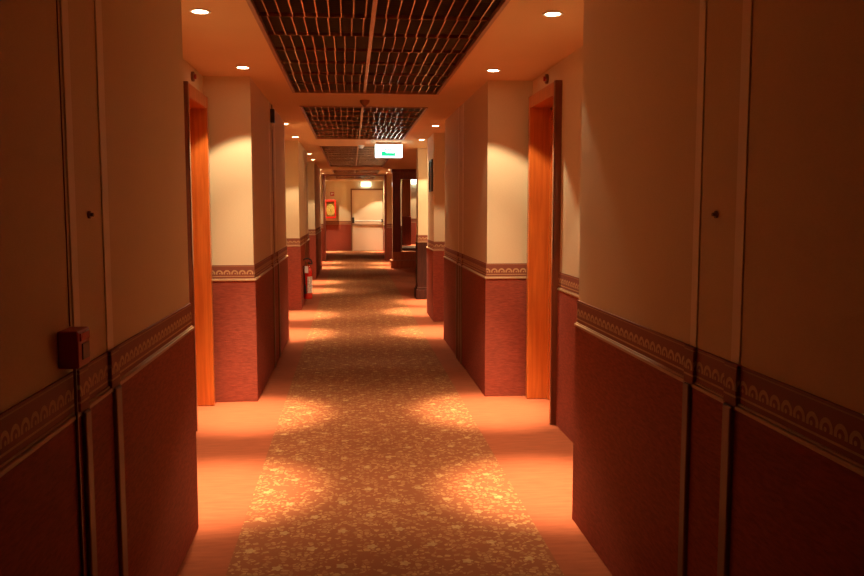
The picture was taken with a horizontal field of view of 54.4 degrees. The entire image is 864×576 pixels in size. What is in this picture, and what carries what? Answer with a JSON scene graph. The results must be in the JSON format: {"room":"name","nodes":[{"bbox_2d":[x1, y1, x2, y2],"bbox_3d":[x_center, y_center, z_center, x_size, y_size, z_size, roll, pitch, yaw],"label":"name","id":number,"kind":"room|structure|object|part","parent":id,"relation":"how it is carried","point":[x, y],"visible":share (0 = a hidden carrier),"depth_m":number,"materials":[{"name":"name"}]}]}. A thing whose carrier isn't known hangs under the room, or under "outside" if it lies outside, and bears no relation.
{"room":"hotel corridor","nodes":[
{"label":"hotel corridor","id":0,"kind":"room"},
{"bbox_2d":[0,0,198,575],"bbox_3d":[-1.342,0.041,2.074,0.923,2.330,2.992,-1,5,-5],"label":"wall","id":1,"kind":"structure","parent":0,"point":[153,329],"depth_m":2.27,"materials":[{"name":"beige paint"}]},
{"bbox_2d":[56,0,84,575],"bbox_3d":[-0.881,0.043,2.053,0.009,2.330,0.034,-3,6,-33],"label":"cable conduit","id":2,"kind":"object","parent":1,"relation":"attached to","point":[74,370],"visible":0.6,"depth_m":2.06,"materials":[{"name":"brown"}]},
{"bbox_2d":[57,327,89,368],"bbox_3d":[-0.863,0.144,2.029,0.051,0.090,0.090,-1,5,-5],"label":"fire alarm box","id":3,"kind":"object","parent":1,"relation":"attached to","point":[73,342],"visible":1,"depth_m":1.99,"materials":[{"name":"red plastic"}]},
{"bbox_3d":[-0.840,0.115,2.031,0.003,0.018,0.065,-1,5,-5],"label":"frame","id":4,"kind":"part","parent":3,"relation":"part of","materials":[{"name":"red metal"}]},
{"bbox_2d":[60,0,97,575],"bbox_3d":[-0.886,0.037,2.113,0.024,2.330,0.074,-1,5,-5],"label":"trim","id":5,"kind":"structure","parent":1,"relation":"attached to","point":[82,373],"depth_m":2.10,"materials":[{"name":"beige"}]},
{"bbox_2d":[87,211,93,217],"bbox_3d":[-0.904,-0.194,2.225,0.014,0.020,0.020,-1,5,-5],"label":"stud","id":6,"kind":"object","parent":1,"relation":"attached to","point":[89,214],"visible":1,"depth_m":2.22,"materials":[{"name":"brown metal"}]},
{"bbox_3d":[-1.342,0.313,2.100,0.923,0.018,2.992,-1,5,-5],"label":"dado rail","id":7,"kind":"part","parent":1,"relation":"part of","materials":[{"name":"beige wood"}]},
{"bbox_2d":[94,0,127,575],"bbox_3d":[-0.913,0.011,2.395,0.024,2.330,0.084,-1,5,-5],"label":"trim","id":8,"kind":"structure","parent":1,"relation":"attached to","point":[113,352],"depth_m":2.39,"materials":[{"name":"beige wood"}]},
{"bbox_2d":[183,59,199,90],"bbox_3d":[-1.854,-1.346,5.446,0.570,0.200,0.680,-1,5,-5],"label":"wall","id":9,"kind":"structure","parent":0,"point":[187,68],"depth_m":5.43,"materials":[{"name":"beige paint"}]},
{"bbox_2d":[191,72,196,81],"bbox_3d":[-1.557,-1.382,5.492,0.030,0.064,0.064,-1,5,-5],"label":"wall sensor","id":10,"kind":"object","parent":9,"relation":"attached to","point":[193,75],"visible":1,"depth_m":5.47,"materials":[{"name":"brown plastic"}]},
{"bbox_3d":[-1.563,-1.382,5.491,0.018,0.064,0.064,-1,5,-5],"label":"sensor plate","id":11,"kind":"part","parent":10,"relation":"part of","materials":[{"name":"brown plastic"}]},
{"bbox_2d":[200,74,202,92],"bbox_3d":[-1.883,-0.322,5.933,0.586,2.330,0.100,-1,5,-5],"label":"wall","id":12,"kind":"structure","parent":0,"point":[201,77],"depth_m":5.86,"materials":[{"name":"beige paint"}]},
{"bbox_2d":[183,81,214,430],"bbox_3d":[-1.630,-0.210,5.574,0.219,2.175,0.754,-1,5,-5],"label":"door","id":13,"kind":"structure","parent":12,"relation":"in","point":[196,123],"depth_m":5.86,"materials":[{"name":"brown wood"}]},
{"bbox_2d":[202,76,288,401],"bbox_3d":[-1.873,-0.473,7.539,0.914,2.330,3.142,-1,5,-5],"label":"wall","id":14,"kind":"structure","parent":0,"point":[238,118],"depth_m":6.07,"materials":[{"name":"beige paint"}]},
{"bbox_3d":[-1.873,-0.201,7.565,0.914,0.018,3.142,-1,5,-5],"label":"dado rail","id":15,"kind":"part","parent":14,"relation":"part of","materials":[{"name":"beige wood"}]},
{"bbox_2d":[268,101,275,366],"bbox_3d":[-1.403,-0.458,7.379,0.024,2.330,0.084,-1,5,-5],"label":"trim","id":16,"kind":"structure","parent":14,"relation":"attached to","point":[273,268],"depth_m":7.39,"materials":[{"name":"beige wood"}]},
{"bbox_2d":[271,104,274,261],"bbox_3d":[-1.436,-0.482,7.636,0.007,2.330,0.060,-1,5,-5],"label":"trim","id":17,"kind":"structure","parent":14,"relation":"attached to","point":[271,104],"depth_m":7.59,"materials":[{"name":"brown wood"}]},
{"bbox_2d":[274,108,280,356],"bbox_3d":[-1.452,-0.506,7.895,0.024,2.330,0.084,-1,5,-5],"label":"trim","id":18,"kind":"structure","parent":14,"relation":"attached to","point":[274,108],"depth_m":7.91,"materials":[{"name":"beige wood"}]},
{"bbox_2d":[270,109,274,129],"bbox_3d":[-1.413,-1.494,7.452,0.035,0.180,0.080,-1,5,-5],"label":"speaker","id":19,"kind":"object","parent":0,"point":[272,111],"depth_m":7.41,"materials":[{"name":"black plastic"}]},
{"bbox_2d":[285,141,309,309],"bbox_3d":[-2.382,-0.965,12.767,0.904,2.330,2.492,-1,5,-5],"label":"wall","id":20,"kind":"structure","parent":0,"point":[296,198],"depth_m":11.62,"materials":[{"name":"beige paint"}]},
{"bbox_3d":[-2.382,-0.693,12.792,0.904,0.018,2.492,-1,5,-5],"label":"dado rail","id":21,"kind":"part","parent":20,"relation":"part of","materials":[{"name":"brown wood"}]},
{"bbox_2d":[303,160,306,300],"bbox_3d":[-1.932,-0.965,12.765,0.024,2.330,0.074,-1,5,-5],"label":"trim","id":22,"kind":"structure","parent":20,"relation":"attached to","point":[303,160],"depth_m":12.72,"materials":[{"name":"beige wood"}]},
{"bbox_2d":[304,149,307,261],"bbox_3d":[-1.970,-1.002,13.161,0.024,2.330,0.074,-1,5,-5],"label":"trim","id":23,"kind":"structure","parent":20,"relation":"attached to","point":[304,149],"depth_m":13.14,"materials":[{"name":"beige wood"}]},
{"bbox_2d":[303,258,312,298],"bbox_3d":[-1.825,-0.144,12.333,0.170,0.606,0.151,-1,5,-5],"label":"fire extinguisher","id":24,"kind":"object","parent":20,"relation":"attached to","point":[307,271],"visible":0.92,"depth_m":12.29,"materials":[{"name":"red metal"}]},
{"bbox_2d":[307,162,321,278],"bbox_3d":[-2.915,-1.482,18.272,0.901,2.330,3.282,-1,5,-5],"label":"wall","id":25,"kind":"structure","parent":0,"point":[314,196],"depth_m":16.77,"materials":[{"name":"beige paint"}]},
{"bbox_2d":[320,174,323,260],"bbox_3d":[-3.372,-1.911,22.829,0.866,2.330,0.282,-1,5,-5],"label":"wall","id":26,"kind":"structure","parent":0,"point":[321,175],"depth_m":22.72,"materials":[{"name":"beige paint"}]},
{"bbox_2d":[323,174,386,260],"bbox_3d":[-2.103,-1.922,22.950,1.715,2.330,0.310,-1,5,-5],"label":"trim","id":27,"kind":"structure","parent":26,"relation":"attached to","point":[324,175],"depth_m":22.79,"materials":[{"name":"brown wood"}]},
{"bbox_2d":[325,181,382,250],"bbox_3d":[-2.777,-2.426,28.304,3.100,2.330,0.216,-1,5,-5],"label":"wall","id":28,"kind":"structure","parent":0,"point":[338,229],"depth_m":28.18,"materials":[{"name":"beige paint"}]},
{"bbox_2d":[326,200,335,217],"bbox_3d":[-3.387,-2.637,28.041,0.360,0.620,0.182,-1,5,-5],"label":"cabinet","id":29,"kind":"object","parent":28,"relation":"attached to","point":[330,204],"visible":0.84,"depth_m":28.06,"materials":[{"name":"red metal"}]},
{"bbox_2d":[351,189,382,250],"bbox_3d":[-2.181,-2.291,28.206,1.087,2.080,0.150,-1,5,-5],"label":"door","id":30,"kind":"structure","parent":28,"relation":"in","point":[366,204],"depth_m":28.23,"materials":[{"name":"beige paint"}]},
{"bbox_2d":[181,0,583,180],"bbox_3d":[0.189,-2.102,9.911,6.700,0.470,38.000,-1,5,-5],"label":"ceiling","id":31,"kind":"structure","parent":0,"point":[523,43],"depth_m":5.28,"materials":[{"name":"paint"}]},
{"bbox_2d":[189,9,210,14],"bbox_3d":[-1.093,-1.303,3.959,0.100,0.007,0.100,-1,5,-5],"label":"recessed light","id":32,"kind":"object","parent":31,"relation":"in","point":[194,11],"visible":1,"depth_m":3.95,"materials":[{"name":"white"}]},
{"bbox_2d":[235,66,250,68],"bbox_3d":[-1.244,-1.450,5.525,0.100,0.007,0.100,-1,5,-5],"label":"recessed light","id":33,"kind":"object","parent":31,"relation":"in","point":[237,67],"visible":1,"depth_m":5.52,"materials":[{"name":"beige glass"}]},
{"bbox_2d":[320,146,389,166],"bbox_3d":[-1.368,-2.407,15.433,1.171,0.058,5.900,-1,5,-5],"label":"ceiling vent","id":34,"kind":"object","parent":31,"relation":"in","point":[336,156],"visible":0.8,"depth_m":15.24,"materials":[{"name":"brown paint"}]},
{"bbox_2d":[335,176,375,178],"bbox_3d":[-2.237,-3.255,24.452,1.171,0.058,2.500,-1,5,-5],"label":"ceiling vent","id":35,"kind":"object","parent":31,"relation":"in","point":[336,177],"visible":0.59,"depth_m":25.17,"materials":[{"name":"brown metal"}]},
{"bbox_2d":[332,170,379,173],"bbox_3d":[-1.912,-2.938,21.082,1.171,0.058,2.100,-1,5,-5],"label":"ceiling vent","id":36,"kind":"object","parent":31,"relation":"in","point":[333,171],"visible":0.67,"depth_m":21.22,"materials":[{"name":"brown paint"}]},
{"bbox_2d":[299,106,427,139],"bbox_3d":[-0.788,-1.841,9.422,1.171,0.058,3.570,-1,5,-5],"label":"ceiling vent","id":37,"kind":"object","parent":31,"relation":"in","point":[325,122],"visible":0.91,"depth_m":9.01,"materials":[{"name":"brown paint"}]},
{"bbox_2d":[360,100,369,106],"bbox_3d":[-0.579,-1.587,7.221,0.084,0.052,0.084,-1,5,-5],"label":"smoke detector","id":38,"kind":"object","parent":31,"relation":"attached to","point":[364,103],"visible":1,"depth_m":7.20,"materials":[{"name":"brown paint"}]},
{"bbox_2d":[246,0,509,94],"bbox_3d":[-0.361,-1.425,4.992,1.171,0.058,3.570,-1,5,-5],"label":"ceiling vent","id":39,"kind":"object","parent":31,"relation":"in","point":[409,47],"visible":1,"depth_m":4.70,"materials":[{"name":"brown paint"}]},
{"bbox_2d":[375,142,401,157],"bbox_3d":[-0.606,-1.934,11.769,0.377,0.212,0.047,-1,5,-5],"label":"exit sign","id":40,"kind":"object","parent":31,"relation":"hanging from","point":[382,149],"visible":1,"depth_m":11.75,"materials":[{"name":"white plastic"}]},
{"bbox_2d":[486,69,500,71],"bbox_3d":[0.412,-1.461,5.644,0.100,0.007,0.100,-1,5,-5],"label":"recessed light","id":41,"kind":"object","parent":31,"relation":"in","point":[487,70],"visible":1,"depth_m":5.64,"materials":[{"name":"beige"}]},
{"bbox_2d":[542,11,562,16],"bbox_3d":[0.577,-1.308,4.009,0.100,0.007,0.100,-1,5,-5],"label":"recessed light","id":42,"kind":"object","parent":31,"relation":"in","point":[549,13],"visible":1,"depth_m":4.00,"materials":[{"name":"beige"}]},
{"bbox_2d":[383,181,383,250],"bbox_3d":[-1.294,-2.186,25.753,0.236,2.330,5.200,-1,5,-5],"label":"wall","id":43,"kind":"structure","parent":0,"point":[383,181],"depth_m":27.97,"materials":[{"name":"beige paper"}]},
{"bbox_2d":[386,175,391,259],"bbox_3d":[-1.088,-1.931,23.047,0.346,2.330,0.282,-1,5,-5],"label":"wall","id":44,"kind":"structure","parent":0,"point":[388,177],"depth_m":22.91,"materials":[{"name":"brown paint"}]},
{"bbox_2d":[176,251,612,575],"bbox_3d":[0.189,0.509,10.156,6.700,0.124,38.000,-1,5,-5],"label":"floor","id":45,"kind":"structure","parent":0,"point":[368,448],"depth_m":4.67,"materials":[{"name":"carpet"}]},
{"bbox_2d":[390,169,415,267],"bbox_3d":[-0.133,-1.651,20.076,1.735,2.328,0.475,-1,5,-5],"label":"portal","id":46,"kind":"object","parent":45,"relation":"on","point":[400,259],"visible":0.43,"depth_m":19.85,"materials":[{"name":"brown wood"}]},
{"bbox_3d":[-0.846,-1.717,19.938,0.190,1.715,0.240,-1,5,-5],"label":"portal post","id":47,"kind":"part","parent":46,"relation":"part of","materials":[{"name":"brown wood"}]},
{"bbox_2d":[400,179,401,250],"bbox_3d":[-0.908,-1.795,21.594,0.106,2.330,2.690,-1,5,-5],"label":"wall","id":48,"kind":"structure","parent":0,"point":[400,179],"depth_m":20.25,"materials":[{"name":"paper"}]},
{"bbox_2d":[402,244,415,250],"bbox_3d":[0.621,-0.898,22.427,3.080,0.388,3.899,-1,5,-5],"label":"floor","id":49,"kind":"structure","parent":0,"point":[403,249],"depth_m":21.09,"materials":[{"name":"ceramic"}]},
{"bbox_2d":[402,179,410,244],"bbox_3d":[-0.747,-2.177,23.587,0.310,1.942,0.330,-1,5,-5],"label":"column","id":50,"kind":"structure","parent":49,"relation":"on","point":[406,183],"depth_m":23.44,"materials":[{"name":"brown wood"}]},
{"bbox_2d":[402,246,415,248],"bbox_3d":[-0.360,-1.063,22.064,0.900,0.008,1.600,-1,5,-5],"label":"rug","id":51,"kind":"object","parent":49,"relation":"on","point":[405,247],"visible":0.34,"depth_m":22.00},
{"bbox_2d":[411,184,415,243],"bbox_3d":[0.426,-2.055,24.359,3.080,2.330,0.216,-1,5,-5],"label":"wall","id":52,"kind":"structure","parent":0,"point":[413,186],"depth_m":24.17,"materials":[{"name":"beige paint"}]},
{"bbox_2d":[414,148,427,298],"bbox_3d":[0.199,-1.007,13.219,0.930,2.330,0.430,-1,5,-5],"label":"wall","id":53,"kind":"structure","parent":0,"point":[420,289],"depth_m":13.02,"materials":[{"name":"beige paint"}]},
{"bbox_3d":[0.199,0.061,13.319,0.930,0.185,0.430,-1,5,-5],"label":"moulding","id":54,"kind":"part","parent":53,"relation":"part of","materials":[{"name":"brown wood"}]},
{"bbox_2d":[426,133,444,321],"bbox_3d":[0.413,-0.786,10.864,0.896,2.330,0.892,-1,5,-5],"label":"wall","id":55,"kind":"structure","parent":0,"point":[436,141],"depth_m":10.43,"materials":[{"name":"beige paint"}]},
{"bbox_2d":[429,159,432,191],"bbox_3d":[-0.014,-1.419,10.632,0.020,0.395,0.380,-1,5,-5],"label":"picture frame","id":56,"kind":"object","parent":55,"relation":"attached to","point":[431,160],"visible":1,"depth_m":10.51,"materials":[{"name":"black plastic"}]},
{"bbox_3d":[0.413,-0.514,10.889,0.896,0.018,0.892,-1,5,-5],"label":"dado rail","id":57,"kind":"part","parent":55,"relation":"part of","materials":[{"name":"beige wood"}]},
{"bbox_2d":[443,80,532,395],"bbox_3d":[0.713,-0.482,7.637,0.918,2.330,2.842,-1,5,-5],"label":"wall","id":58,"kind":"structure","parent":0,"point":[494,268],"depth_m":6.28,"materials":[{"name":"beige paint"}]},
{"bbox_2d":[456,108,458,357],"bbox_3d":[0.237,-0.500,7.831,0.024,2.330,0.074,-1,5,-5],"label":"trim","id":59,"kind":"structure","parent":58,"relation":"attached to","point":[458,108],"depth_m":7.84,"materials":[{"name":"beige wood"}]},
{"bbox_2d":[458,265,459,360],"bbox_3d":[0.253,0.233,7.745,0.022,0.885,0.060,-1,5,-5],"label":"trim","id":60,"kind":"structure","parent":58,"relation":"attached to","point":[458,265],"depth_m":7.72,"materials":[{"name":"brown wood"}]},
{"bbox_2d":[460,103,463,363],"bbox_3d":[0.267,-0.472,7.524,0.024,2.330,0.074,-1,5,-5],"label":"trim","id":61,"kind":"structure","parent":58,"relation":"attached to","point":[463,103],"depth_m":7.54,"materials":[{"name":"beige wood"}]},
{"bbox_3d":[0.713,-0.210,7.662,0.918,0.018,2.842,-1,5,-5],"label":"dado rail","id":62,"kind":"part","parent":58,"relation":"part of","materials":[{"name":"beige wood"}]},
{"bbox_2d":[533,79,535,93],"bbox_3d":[1.016,-0.348,6.210,0.589,2.330,0.100,-1,5,-5],"label":"wall","id":63,"kind":"structure","parent":0,"point":[534,81],"depth_m":6.07,"materials":[{"name":"beige paper"}]},
{"bbox_2d":[536,61,560,91],"bbox_3d":[1.064,-1.369,5.695,0.573,0.200,0.740,-1,5,-5],"label":"wall","id":64,"kind":"structure","parent":0,"point":[554,73],"depth_m":5.58,"materials":[{"name":"beige paint"}]},
{"bbox_2d":[543,74,548,83],"bbox_3d":[0.765,-1.407,5.652,0.030,0.064,0.064,-1,5,-5],"label":"wall sensor","id":65,"kind":"object","parent":64,"relation":"attached to","point":[546,77],"visible":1,"depth_m":5.64,"materials":[{"name":"brown plastic"}]},
{"bbox_2d":[556,46,582,441],"bbox_3d":[1.172,-0.196,4.590,0.589,2.330,1.690,-1,5,-5],"label":"wall","id":66,"kind":"structure","parent":0,"point":[572,65],"depth_m":5.12,"materials":[{"name":"beige paint"}]},
{"bbox_2d":[525,80,561,424],"bbox_3d":[0.842,-0.245,5.779,0.223,2.205,0.814,-1,5,-5],"label":"door","id":67,"kind":"structure","parent":66,"relation":"in","point":[544,106],"depth_m":6.07,"materials":[{"name":"brown wood"}]},
{"bbox_3d":[1.172,0.076,4.615,0.589,0.018,1.690,-1,5,-5],"label":"dado rail","id":68,"kind":"part","parent":66,"relation":"part of","materials":[{"name":"beige wood"}]},
{"bbox_2d":[572,0,863,575],"bbox_3d":[1.228,0.020,2.295,0.918,2.330,2.942,-1,5,-5],"label":"wall","id":69,"kind":"structure","parent":0,"point":[797,504],"depth_m":2.28,"materials":[{"name":"beige paper"}]},
{"bbox_2d":[677,0,706,575],"bbox_3d":[0.757,0.006,2.447,0.024,2.330,0.069,-1,5,-5],"label":"trim","id":70,"kind":"structure","parent":69,"relation":"attached to","point":[690,351],"depth_m":2.45,"materials":[{"name":"beige wood"}]},
{"bbox_2d":[711,211,718,217],"bbox_3d":[0.774,-0.201,2.301,0.014,0.020,0.020,-1,5,-5],"label":"stud","id":71,"kind":"object","parent":69,"relation":"attached to","point":[715,214],"visible":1,"depth_m":2.30,"materials":[{"name":"brown metal"}]},
{"bbox_3d":[1.228,0.292,2.320,0.918,0.018,2.942,-1,5,-5],"label":"dado rail","id":72,"kind":"part","parent":69,"relation":"part of","materials":[{"name":"beige wood"}]},
{"bbox_2d":[717,0,752,575],"bbox_3d":[0.783,0.031,2.177,0.024,2.330,0.074,-1,5,-5],"label":"trim","id":73,"kind":"structure","parent":69,"relation":"attached to","point":[731,394],"depth_m":2.17,"materials":[{"name":"beige wood"}]}
]}

